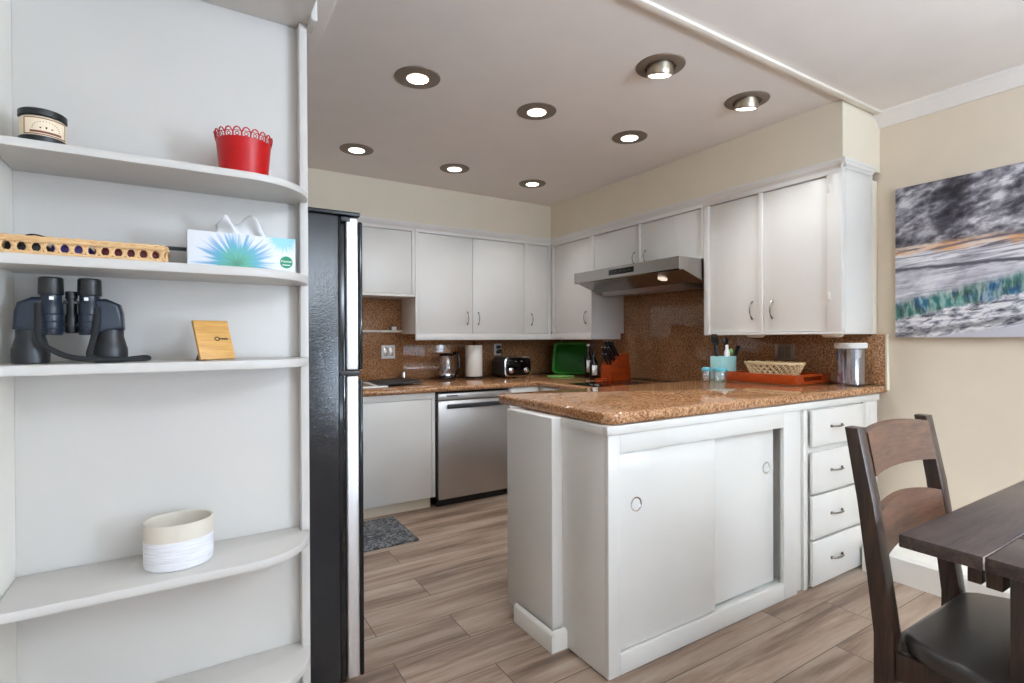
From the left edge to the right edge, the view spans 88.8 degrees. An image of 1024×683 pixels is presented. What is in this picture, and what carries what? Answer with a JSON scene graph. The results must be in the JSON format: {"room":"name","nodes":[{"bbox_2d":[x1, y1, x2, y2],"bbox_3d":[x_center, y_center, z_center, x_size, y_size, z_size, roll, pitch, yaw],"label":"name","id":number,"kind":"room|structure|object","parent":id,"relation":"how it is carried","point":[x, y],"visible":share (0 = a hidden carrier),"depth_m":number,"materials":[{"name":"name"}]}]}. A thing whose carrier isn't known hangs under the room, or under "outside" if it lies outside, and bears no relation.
{"room":"kitchen","nodes":[
{"label":"kitchen","id":0,"kind":"room"},
{"bbox_2d":[0,0,16,682],"bbox_3d":[-1.874,-0.023,2.245,0.100,2.475,2.990,0,0,-32],"label":"wall","id":1,"kind":"structure","parent":0,"point":[8,650],"depth_m":1.22,"materials":[{"name":"white paint"}]},
{"bbox_2d":[167,246,185,250],"bbox_3d":[-0.921,-0.241,1.331,0.169,0.009,0.010,0,0,-32],"label":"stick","id":2,"kind":"object","parent":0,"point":[169,247],"visible":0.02,"depth_m":1.36,"materials":[{"name":"plastic"}]},
{"bbox_2d":[362,296,553,378],"bbox_3d":[-1.070,-0.036,4.561,3.907,2.475,0.100,0,0,-32],"label":"wall","id":3,"kind":"structure","parent":0,"point":[551,296],"depth_m":5.42,"materials":[{"name":"beige paint"}]},
{"bbox_2d":[362,223,414,299],"bbox_3d":[-1.703,-0.649,3.895,1.929,0.586,0.358,0,0,-32],"label":"upper cabinet","id":4,"kind":"object","parent":3,"relation":"attached to","point":[388,252],"visible":0.24,"depth_m":4.14,"materials":[{"name":"white paint"}]},
{"bbox_2d":[356,299,561,380],"bbox_3d":[-1.040,-0.015,4.501,3.654,0.687,0.028,0,0,-32],"label":"backsplash","id":5,"kind":"structure","parent":3,"relation":"attached to","point":[418,358],"depth_m":4.60,"materials":[{"name":"brown stone"}]},
{"bbox_2d":[363,330,403,332],"bbox_3d":[-1.741,-0.082,4.018,1.875,0.020,0.054,0,0,-32],"label":"ledge","id":6,"kind":"object","parent":5,"relation":"attached to","point":[380,331],"visible":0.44,"depth_m":4.42,"materials":[{"name":"beige paint"}]},
{"bbox_2d":[381,345,394,358],"bbox_3d":[-1.057,0.089,4.468,0.120,0.115,0.011,0,0,-32],"label":"switch plate","id":7,"kind":"object","parent":5,"relation":"attached to","point":[387,351],"visible":1,"depth_m":4.46,"materials":[{"name":"white plastic"}]},
{"bbox_2d":[494,344,500,354],"bbox_3d":[-0.136,0.077,5.039,0.080,0.112,0.010,0,0,-32],"label":"outlet","id":8,"kind":"object","parent":5,"relation":"attached to","point":[496,348],"visible":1,"depth_m":5.03,"materials":[{"name":"white plastic"}]},
{"bbox_2d":[401,229,526,339],"bbox_3d":[-0.414,-0.483,4.679,1.079,0.937,0.383,0,0,-32],"label":"upper cabinet","id":9,"kind":"object","parent":3,"relation":"attached to","point":[468,287],"visible":0.94,"depth_m":4.51,"materials":[{"name":"white paint"}]},
{"bbox_2d":[526,242,550,339],"bbox_3d":[0.165,-0.487,5.038,0.280,0.937,0.383,0,0,-32],"label":"upper cabinet","id":10,"kind":"object","parent":3,"relation":"attached to","point":[538,255],"visible":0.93,"depth_m":4.90,"materials":[{"name":"white paint"}]},
{"bbox_2d":[357,216,550,243],"bbox_3d":[-1.026,-0.937,4.091,3.297,0.046,0.022,0,0,-32],"label":"trim","id":11,"kind":"structure","parent":10,"relation":"attached to","point":[370,220],"depth_m":4.40,"materials":[{"name":"white paint"}]},
{"bbox_2d":[308,100,879,238],"bbox_3d":[-0.267,-1.109,3.254,3.707,0.324,2.964,0,0,-32],"label":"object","id":12,"kind":"structure","parent":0,"point":[838,129],"depth_m":3.87,"materials":[{"name":"beige paint"}]},
{"bbox_2d":[307,0,336,67],"bbox_3d":[-0.811,-1.255,2.071,0.127,0.018,0.860,0,0,-32],"label":"trim","id":13,"kind":"structure","parent":12,"relation":"attached to","point":[325,8],"depth_m":2.06,"materials":[{"name":"paint"}]},
{"bbox_2d":[574,256,703,296],"bbox_3d":[1.046,-0.469,3.995,0.606,0.177,1.079,0,0,-32],"label":"range hood","id":14,"kind":"object","parent":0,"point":[676,273],"visible":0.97,"depth_m":3.78,"materials":[{"name":"silver metal"}]},
{"bbox_2d":[658,277,667,280],"bbox_3d":[1.055,-0.438,3.665,0.066,0.024,0.068,0,0,-32],"label":"lamp","id":15,"kind":"object","parent":14,"relation":"attached to","point":[659,278],"depth_m":3.65,"materials":[{"name":"beige"}]},
{"bbox_2d":[344,488,940,682],"bbox_3d":[1.063,1.242,-0.992,6.147,0.050,11.790,0,0,-32],"label":"floor","id":16,"kind":"structure","parent":0,"point":[437,608],"depth_m":2.20,"materials":[{"name":"laminate"}]},
{"bbox_2d":[0,0,316,682],"bbox_3d":[-0.814,-0.022,1.287,0.692,2.473,0.485,0,0,-32],"label":"bookcase","id":17,"kind":"object","parent":16,"relation":"on","point":[142,88],"visible":1,"depth_m":1.41,"materials":[{"name":"white paint"}]},
{"bbox_2d":[17,106,67,144],"bbox_3d":[-1.081,-0.480,1.206,0.087,0.089,0.087,0,0,-32],"label":"candle jar","id":18,"kind":"object","parent":17,"relation":"on","point":[35,123],"visible":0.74,"depth_m":1.17,"materials":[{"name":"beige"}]},
{"bbox_2d":[10,276,150,363],"bbox_3d":[-1.016,-0.049,1.242,0.263,0.199,0.086,0,0,-32],"label":"binoculars","id":19,"kind":"object","parent":17,"relation":"on","point":[34,318],"visible":1,"depth_m":1.22,"materials":[{"name":"black plastic"}]},
{"bbox_2d":[0,233,170,261],"bbox_3d":[-1.012,-0.212,1.254,0.325,0.046,0.148,0,0,-32],"label":"wooden tray","id":20,"kind":"object","parent":17,"relation":"on","point":[163,251],"visible":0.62,"depth_m":1.19,"materials":[{"name":"beige wood"}]},
{"bbox_2d":[4,241,50,251],"bbox_3d":[-1.101,-0.207,1.196,0.072,0.027,0.096,0,0,-32],"label":"book","id":21,"kind":"object","parent":20,"relation":"in","point":[21,245],"visible":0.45,"depth_m":1.15,"materials":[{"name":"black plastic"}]},
{"bbox_2d":[20,234,64,244],"bbox_3d":[-1.083,-0.235,1.207,0.088,0.025,0.024,0,0,-27],"label":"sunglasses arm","id":22,"kind":"object","parent":20,"relation":"in","point":[26,234],"visible":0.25,"depth_m":1.19,"materials":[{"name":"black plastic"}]},
{"bbox_2d":[51,245,94,254],"bbox_3d":[-1.034,-0.208,1.237,0.072,0.027,0.096,0,0,-32],"label":"book","id":23,"kind":"object","parent":20,"relation":"in","point":[64,248],"visible":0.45,"depth_m":1.20,"materials":[{"name":"blue"}]},
{"bbox_2d":[95,248,158,258],"bbox_3d":[-0.946,-0.209,1.292,0.124,0.027,0.096,0,0,-32],"label":"book","id":24,"kind":"object","parent":20,"relation":"in","point":[143,254],"visible":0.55,"depth_m":1.25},
{"bbox_2d":[142,509,213,572],"bbox_3d":[-0.863,0.515,1.356,0.156,0.116,0.134,0,0,-32],"label":"ceramic pot","id":25,"kind":"object","parent":17,"relation":"on","point":[175,541],"visible":1,"depth_m":1.31,"materials":[{"name":"white ceramic"}]},
{"bbox_2d":[191,320,234,360],"bbox_3d":[-0.788,-0.003,1.380,0.052,0.104,0.090,0,0,32],"label":"plaque","id":26,"kind":"object","parent":17,"relation":"on","point":[213,340],"visible":1,"depth_m":1.37,"materials":[{"name":"brown wood"}]},
{"bbox_2d":[186,215,294,271],"bbox_3d":[-0.742,-0.271,1.434,0.256,0.159,0.119,0,0,-33],"label":"tissue box","id":27,"kind":"object","parent":17,"relation":"on","point":[244,244],"visible":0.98,"depth_m":1.39,"materials":[{"name":"white cardboard"}]},
{"bbox_2d":[213,125,272,174],"bbox_3d":[-0.730,-0.499,1.425,0.145,0.123,0.145,0,0,-32],"label":"pot","id":28,"kind":"object","parent":17,"relation":"on","point":[236,152],"visible":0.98,"depth_m":1.37,"materials":[{"name":"ceramic"}]},
{"bbox_2d":[308,207,363,682],"bbox_3d":[-1.045,0.387,1.892,0.913,1.652,0.724,0,0,-32],"label":"refrigerator","id":29,"kind":"object","parent":16,"relation":"on","point":[334,236],"visible":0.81,"depth_m":1.75,"materials":[{"name":"black metal"}]},
{"bbox_2d":[364,516,418,551],"bbox_3d":[-0.967,1.202,3.200,0.655,0.010,0.485,0,0,-32],"label":"floor mat","id":30,"kind":"object","parent":16,"relation":"on","point":[386,532],"visible":0.52,"depth_m":3.24,"materials":[{"name":"grey fabric"}]},
{"bbox_2d":[363,393,434,518],"bbox_3d":[-1.576,0.791,3.670,1.858,0.832,0.880,0,0,-32],"label":"base cabinet","id":31,"kind":"object","parent":16,"relation":"on","point":[399,430],"visible":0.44,"depth_m":3.64,"materials":[{"name":"white paint"}]},
{"bbox_2d":[432,388,508,506],"bbox_3d":[-0.432,0.788,4.185,0.618,0.820,0.633,0,0,-32],"label":"dishwasher","id":32,"kind":"object","parent":16,"relation":"on","point":[471,425],"visible":0.74,"depth_m":3.92,"materials":[{"name":"silver metal"}]},
{"bbox_2d":[502,386,562,492],"bbox_3d":[0.632,0.780,4.170,1.164,0.832,1.980,0,0,-32],"label":"base cabinet","id":33,"kind":"object","parent":16,"relation":"on","point":[533,388],"visible":0.16,"depth_m":4.17,"materials":[{"name":"white paint"}]},
{"bbox_2d":[363,373,671,396],"bbox_3d":[-0.465,0.350,3.577,3.655,0.038,2.146,0,0,-32],"label":"countertop","id":34,"kind":"structure","parent":33,"relation":"on","point":[430,385],"depth_m":4.10,"materials":[{"name":"brown stone"}]},
{"bbox_2d":[363,382,387,388],"bbox_3d":[-1.319,0.327,3.778,0.735,0.011,0.490,0,0,-32],"label":"sink","id":35,"kind":"object","parent":34,"relation":"in","point":[366,385],"visible":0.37,"depth_m":3.75,"materials":[{"name":"white ceramic"}]},
{"bbox_2d":[368,377,423,385],"bbox_3d":[-0.956,0.313,4.123,0.375,0.010,0.585,0,0,-32],"label":"drying mat","id":36,"kind":"object","parent":34,"relation":"on","point":[391,381],"visible":1,"depth_m":4.03,"materials":[{"name":"grey plastic"}]},
{"bbox_2d":[401,371,405,377],"bbox_3d":[-0.931,0.293,4.495,0.060,0.071,0.060,0,0,-32],"label":"air gap","id":37,"kind":"object","parent":34,"relation":"on","point":[403,373],"visible":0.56,"depth_m":4.48,"materials":[{"name":"silver metal"}]},
{"bbox_2d":[437,352,459,378],"bbox_3d":[-0.565,0.207,4.583,0.176,0.238,0.174,0,0,-32],"label":"electric kettle","id":38,"kind":"object","parent":34,"relation":"on","point":[439,375],"visible":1,"depth_m":4.55,"materials":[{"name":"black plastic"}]},
{"bbox_2d":[465,341,482,378],"bbox_3d":[-0.340,0.161,4.660,0.160,0.328,0.160,0,0,-32],"label":"paper towel holder","id":39,"kind":"object","parent":34,"relation":"on","point":[473,341],"visible":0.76,"depth_m":4.60,"materials":[{"name":"black plastic"}]},
{"bbox_2d":[465,345,481,376],"bbox_3d":[-0.340,0.171,4.660,0.152,0.275,0.152,0,0,-32],"label":"paper towel roll","id":40,"kind":"object","parent":39,"relation":"on","point":[473,353],"visible":1,"depth_m":4.59,"materials":[{"name":"white paper"}]},
{"bbox_2d":[492,356,530,377],"bbox_3d":[-0.001,0.229,4.778,0.280,0.188,0.267,0,0,-32],"label":"toaster","id":41,"kind":"object","parent":34,"relation":"on","point":[509,366],"visible":0.99,"depth_m":4.69,"materials":[{"name":"black metal"}]},
{"bbox_2d":[547,375,574,377],"bbox_3d":[0.442,0.316,4.757,0.200,0.012,0.180,0,0,-32],"label":"cutting board","id":42,"kind":"object","parent":34,"relation":"on","point":[554,376],"visible":0.99,"depth_m":4.71,"materials":[{"name":"green plastic"}]},
{"bbox_2d":[552,342,586,373],"bbox_3d":[0.558,0.158,5.031,0.349,0.308,0.086,0,0,23],"label":"tray","id":43,"kind":"object","parent":34,"relation":"on","point":[568,357],"visible":0.84,"depth_m":5.04,"materials":[{"name":"plastic"}]},
{"bbox_2d":[585,344,591,377],"bbox_3d":[0.682,0.171,4.682,0.064,0.300,0.065,0,0,-32],"label":"bottle","id":44,"kind":"object","parent":34,"relation":"on","point":[588,357],"visible":0.88,"depth_m":4.66,"materials":[{"name":"black glass"}]},
{"bbox_2d":[590,352,597,379],"bbox_3d":[0.693,0.204,4.436,0.068,0.235,0.069,0,0,-32],"label":"bottle","id":45,"kind":"object","parent":34,"relation":"on","point":[593,363],"visible":0.93,"depth_m":4.41,"materials":[{"name":"black glass"}]},
{"bbox_2d":[568,380,650,386],"bbox_3d":[0.878,0.321,3.798,0.550,0.006,0.810,0,0,-32],"label":"cooktop","id":46,"kind":"object","parent":34,"relation":"in","point":[616,382],"visible":0.48,"depth_m":3.96,"materials":[{"name":"black glass"}]},
{"bbox_2d":[595,353,630,380],"bbox_3d":[0.844,0.209,4.362,0.292,0.225,0.125,0,0,-32],"label":"knife block","id":47,"kind":"object","parent":34,"relation":"on","point":[619,369],"visible":0.92,"depth_m":4.32,"materials":[{"name":"orange wood"}]},
{"bbox_2d":[602,353,608,364],"bbox_3d":[0.769,0.144,4.312,0.070,0.095,0.025,0,0,-32],"label":"knife","id":48,"kind":"object","parent":47,"relation":"in","point":[603,354],"visible":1,"depth_m":4.30,"materials":[{"name":"black plastic"}]},
{"bbox_2d":[604,347,611,359],"bbox_3d":[0.798,0.100,4.329,0.082,0.114,0.025,0,0,-32],"label":"knife","id":49,"kind":"object","parent":47,"relation":"in","point":[605,348],"visible":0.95,"depth_m":4.32,"materials":[{"name":"black plastic"}]},
{"bbox_2d":[605,353,611,364],"bbox_3d":[0.789,0.144,4.279,0.070,0.095,0.025,0,0,-32],"label":"knife","id":50,"kind":"object","parent":47,"relation":"in","point":[606,354],"visible":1,"depth_m":4.27,"materials":[{"name":"black plastic"}]},
{"bbox_2d":[607,341,615,355],"bbox_3d":[0.826,0.057,4.347,0.095,0.132,0.025,0,0,-32],"label":"knife","id":51,"kind":"object","parent":47,"relation":"in","point":[608,342],"visible":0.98,"depth_m":4.34,"materials":[{"name":"black plastic"}]},
{"bbox_2d":[607,347,615,359],"bbox_3d":[0.818,0.100,4.297,0.082,0.114,0.025,0,0,-32],"label":"knife","id":52,"kind":"object","parent":47,"relation":"in","point":[608,348],"visible":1,"depth_m":4.29,"materials":[{"name":"black plastic"}]},
{"bbox_2d":[610,340,618,355],"bbox_3d":[0.846,0.057,4.315,0.095,0.132,0.025,0,0,-32],"label":"knife","id":53,"kind":"object","parent":47,"relation":"in","point":[611,341],"visible":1,"depth_m":4.30,"materials":[{"name":"black plastic"}]},
{"bbox_2d":[507,394,878,680],"bbox_3d":[1.007,0.748,2.595,2.063,0.906,0.658,0,0,-32],"label":"base cabinet","id":54,"kind":"object","parent":16,"relation":"on","point":[630,545],"visible":0.91,"depth_m":2.12,"materials":[{"name":"white paint"}]},
{"bbox_2d":[498,379,887,424],"bbox_3d":[1.013,0.271,2.740,2.081,0.044,0.820,0,0,-32],"label":"countertop","id":55,"kind":"structure","parent":54,"relation":"on","point":[624,404],"depth_m":2.37,"materials":[{"name":"brown stone"}]},
{"bbox_2d":[701,367,710,375],"bbox_3d":[1.206,0.202,3.248,0.056,0.088,0.056,0,0,-32],"label":"jar","id":56,"kind":"object","parent":55,"relation":"on","point":[703,368],"visible":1,"depth_m":3.23,"materials":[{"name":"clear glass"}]},
{"bbox_2d":[713,367,727,375],"bbox_3d":[1.277,0.201,3.210,0.086,0.088,0.086,0,0,-32],"label":"jar","id":57,"kind":"object","parent":55,"relation":"on","point":[716,369],"visible":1,"depth_m":3.18,"materials":[{"name":"clear glass"}]},
{"bbox_2d":[710,356,735,379],"bbox_3d":[1.366,0.169,3.379,0.160,0.150,0.077,0,0,-32],"label":"utensil caddy","id":58,"kind":"object","parent":55,"relation":"on","point":[729,362],"visible":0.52,"depth_m":3.34,"materials":[{"name":"teal ceramic"}]},
{"bbox_2d":[711,334,717,355],"bbox_3d":[1.295,0.095,3.340,0.067,0.284,0.016,0,0,-21],"label":"spatula","id":59,"kind":"object","parent":58,"relation":"in","point":[714,337],"visible":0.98,"depth_m":3.34,"materials":[{"name":"black plastic"}]},
{"bbox_2d":[722,337,727,350],"bbox_3d":[1.383,0.104,3.389,0.056,0.265,0.025,0,0,-32],"label":"serving spoon","id":60,"kind":"object","parent":58,"relation":"in","point":[725,340],"visible":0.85,"depth_m":3.38,"materials":[{"name":"black plastic"}]},
{"bbox_2d":[724,345,729,355],"bbox_3d":[1.383,0.129,3.366,0.036,0.218,0.036,0,0,-32],"label":"squeeze bottle","id":61,"kind":"object","parent":58,"relation":"in","point":[726,352],"visible":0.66,"depth_m":3.35,"materials":[{"name":"white plastic"}]},
{"bbox_2d":[733,345,739,357],"bbox_3d":[1.454,0.131,3.425,0.120,0.213,0.016,0,0,-26],"label":"tongs","id":62,"kind":"object","parent":58,"relation":"in","point":[737,348],"visible":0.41,"depth_m":3.43,"materials":[{"name":"black plastic"}]},
{"bbox_2d":[725,370,829,384],"bbox_3d":[1.617,0.216,3.203,0.360,0.055,0.450,0,0,-32],"label":"serving tray","id":63,"kind":"object","parent":55,"relation":"on","point":[804,378],"visible":0.89,"depth_m":3.08,"materials":[{"name":"orange wood"}]},
{"bbox_2d":[744,360,805,374],"bbox_3d":[1.601,0.179,3.199,0.233,0.115,0.377,0,0,-32],"label":"woven bowl","id":64,"kind":"object","parent":63,"relation":"on","point":[749,364],"visible":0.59,"depth_m":3.16,"materials":[{"name":"wicker"}]},
{"bbox_2d":[834,343,867,385],"bbox_3d":[1.903,0.126,2.939,0.160,0.236,0.160,0,0,-32],"label":"canister","id":65,"kind":"object","parent":55,"relation":"on","point":[836,345],"visible":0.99,"depth_m":2.90,"materials":[{"name":"clear plastic"}]},
{"bbox_2d":[851,350,861,382],"bbox_3d":[1.932,0.140,2.933,0.054,0.183,0.054,0,0,-32],"label":"scoop","id":66,"kind":"object","parent":65,"relation":"in","point":[856,354],"visible":1,"depth_m":2.92,"materials":[{"name":"plastic"}]},
{"bbox_2d":[845,414,1016,682],"bbox_3d":[1.202,0.714,1.248,0.550,0.985,0.552,0,0,-32],"label":"dining chair","id":67,"kind":"object","parent":16,"relation":"on","point":[966,639],"visible":0.94,"depth_m":1.32,"materials":[{"name":"brown wood"}]},
{"bbox_2d":[899,480,1023,682],"bbox_3d":[1.775,0.827,0.755,0.997,0.760,1.710,0,0,-32],"label":"dining table","id":68,"kind":"object","parent":16,"relation":"on","point":[985,535],"visible":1,"depth_m":1.17,"materials":[{"name":"brown wood"}]},
{"bbox_2d":[307,0,1023,206],"bbox_3d":[1.052,-1.283,-1.003,6.147,0.050,11.790,0,0,-32],"label":"ceiling","id":69,"kind":"structure","parent":0,"point":[491,59],"depth_m":2.49,"materials":[{"name":"paint"}]},
{"bbox_2d":[339,143,373,155],"bbox_3d":[-1.027,-1.264,3.455,0.218,0.010,0.218,0,0,-32],"label":"recessed light","id":70,"kind":"object","parent":69,"relation":"in","point":[350,148],"visible":1,"depth_m":3.44,"materials":[{"name":"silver metal"}]},
{"bbox_2d":[394,66,439,88],"bbox_3d":[-0.453,-1.262,2.511,0.218,0.010,0.218,0,0,-32],"label":"recessed light","id":71,"kind":"object","parent":69,"relation":"in","point":[417,77],"visible":1,"depth_m":2.49,"materials":[{"name":"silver metal"}]},
{"bbox_2d":[440,163,468,173],"bbox_3d":[-0.422,-1.268,3.848,0.218,0.010,0.218,0,0,-32],"label":"recessed light","id":72,"kind":"object","parent":69,"relation":"in","point":[449,168],"visible":1,"depth_m":3.83,"materials":[{"name":"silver metal"}]},
{"bbox_2d":[519,179,545,187],"bbox_3d":[0.165,-1.272,4.229,0.218,0.010,0.218,0,0,-32],"label":"recessed light","id":73,"kind":"object","parent":69,"relation":"in","point":[532,183],"visible":1,"depth_m":4.21,"materials":[{"name":"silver metal"}]},
{"bbox_2d":[517,102,556,119],"bbox_3d":[0.137,-1.266,2.888,0.218,0.010,0.218,0,0,-32],"label":"recessed light","id":74,"kind":"object","parent":69,"relation":"in","point":[531,111],"visible":1,"depth_m":2.87,"materials":[{"name":"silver metal"}]},
{"bbox_2d":[612,130,647,143],"bbox_3d":[0.733,-1.270,3.264,0.218,0.010,0.218,0,0,-32],"label":"recessed light","id":75,"kind":"object","parent":69,"relation":"in","point":[631,136],"visible":1,"depth_m":3.24,"materials":[{"name":"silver metal"}]},
{"bbox_2d":[636,53,685,78],"bbox_3d":[0.685,-1.260,2.414,0.224,0.089,0.224,0,0,-32],"label":"recessed light","id":76,"kind":"object","parent":69,"relation":"in","point":[662,65],"visible":1,"depth_m":2.37,"materials":[{"name":"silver metal"}]},
{"bbox_2d":[724,91,769,110],"bbox_3d":[1.243,-1.264,2.768,0.224,0.089,0.224,0,0,-32],"label":"recessed light","id":77,"kind":"object","parent":69,"relation":"in","point":[749,100],"visible":1,"depth_m":2.73,"materials":[{"name":"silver metal"}]},
{"bbox_2d":[625,0,881,114],"bbox_3d":[0.885,-1.264,2.196,2.732,0.014,0.035,0,0,-32],"label":"trim","id":78,"kind":"structure","parent":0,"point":[647,5],"depth_m":2.27,"materials":[{"name":"beige paint"}]},
{"bbox_2d":[636,86,1023,510],"bbox_3d":[3.654,-0.038,0.553,0.100,2.475,11.690,0,0,-32],"label":"wall","id":79,"kind":"structure","parent":0,"point":[972,388],"depth_m":2.68,"materials":[{"name":"beige paint"}]},
{"bbox_2d":[551,234,623,339],"bbox_3d":[0.679,-0.488,4.817,0.395,0.937,0.578,0,0,-32],"label":"upper cabinet","id":80,"kind":"object","parent":79,"relation":"attached to","point":[578,312],"visible":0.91,"depth_m":4.66,"materials":[{"name":"white paint"}]},
{"bbox_2d":[591,204,703,270],"bbox_3d":[1.145,-0.758,4.090,0.425,0.394,1.143,0,0,-32],"label":"upper cabinet","id":81,"kind":"object","parent":79,"relation":"attached to","point":[681,232],"visible":0.65,"depth_m":3.91,"materials":[{"name":"white paint"}]},
{"bbox_2d":[562,289,884,384],"bbox_3d":[1.317,-0.045,4.196,0.027,0.731,2.970,0,0,-32],"label":"backsplash","id":82,"kind":"structure","parent":79,"relation":"attached to","point":[663,337],"depth_m":4.04,"materials":[{"name":"brown stone"}]},
{"bbox_2d":[775,344,794,360],"bbox_3d":[1.779,0.069,3.415,0.012,0.108,0.130,0,0,-32],"label":"switch plate","id":83,"kind":"object","parent":82,"relation":"attached to","point":[782,351],"visible":1,"depth_m":3.41,"materials":[{"name":"metal"}]},
{"bbox_2d":[704,167,876,334],"bbox_3d":[1.678,-0.498,3.233,0.425,0.911,0.870,0,0,-32],"label":"upper cabinet","id":84,"kind":"object","parent":79,"relation":"attached to","point":[798,256],"visible":0.96,"depth_m":2.99,"materials":[{"name":"white paint"}]},
{"bbox_2d":[550,156,875,243],"bbox_3d":[1.186,-0.945,3.930,0.336,0.046,2.626,0,0,-32],"label":"trim","id":85,"kind":"structure","parent":84,"relation":"attached to","point":[845,162],"depth_m":3.26,"materials":[{"name":"white paint"}]},
{"bbox_2d":[746,335,764,337],"bbox_3d":[1.554,-0.032,3.340,0.112,0.018,0.112,0,0,-32],"label":"puck light","id":86,"kind":"object","parent":84,"relation":"attached to","point":[748,336],"visible":0.98,"depth_m":3.30,"materials":[{"name":"plastic"}]},
{"bbox_2d":[821,334,843,337],"bbox_3d":[1.801,-0.031,2.940,0.112,0.018,0.112,0,0,-32],"label":"puck light","id":87,"kind":"object","parent":84,"relation":"attached to","point":[822,335],"visible":1,"depth_m":2.90,"materials":[{"name":"plastic"}]},
{"bbox_2d":[885,334,889,389],"bbox_3d":[2.103,0.117,2.930,0.030,0.314,0.009,0,0,-32],"label":"trim","id":88,"kind":"structure","parent":79,"relation":"attached to","point":[887,375],"depth_m":2.92,"materials":[{"name":"beige paint"}]},
{"bbox_2d":[862,543,1009,598],"bbox_3d":[4.234,1.129,-0.803,0.355,0.150,8.550,0,0,-32],"label":"baseboard","id":89,"kind":"structure","parent":79,"relation":"attached to","point":[920,571],"depth_m":2.53,"materials":[{"name":"white paint"}]},
{"bbox_2d":[874,64,1023,128],"bbox_3d":[4.328,-1.235,-0.711,0.072,0.075,8.616,0,0,-32],"label":"trim","id":90,"kind":"structure","parent":79,"relation":"attached to","point":[1011,78],"depth_m":2.65,"materials":[{"name":"paint"}]},
{"bbox_2d":[895,162,1023,336],"bbox_3d":[2.434,-0.429,2.385,0.033,0.815,1.180,0,0,-32],"label":"canvas","id":91,"kind":"object","parent":79,"relation":"attached to","point":[959,240],"visible":1,"depth_m":2.63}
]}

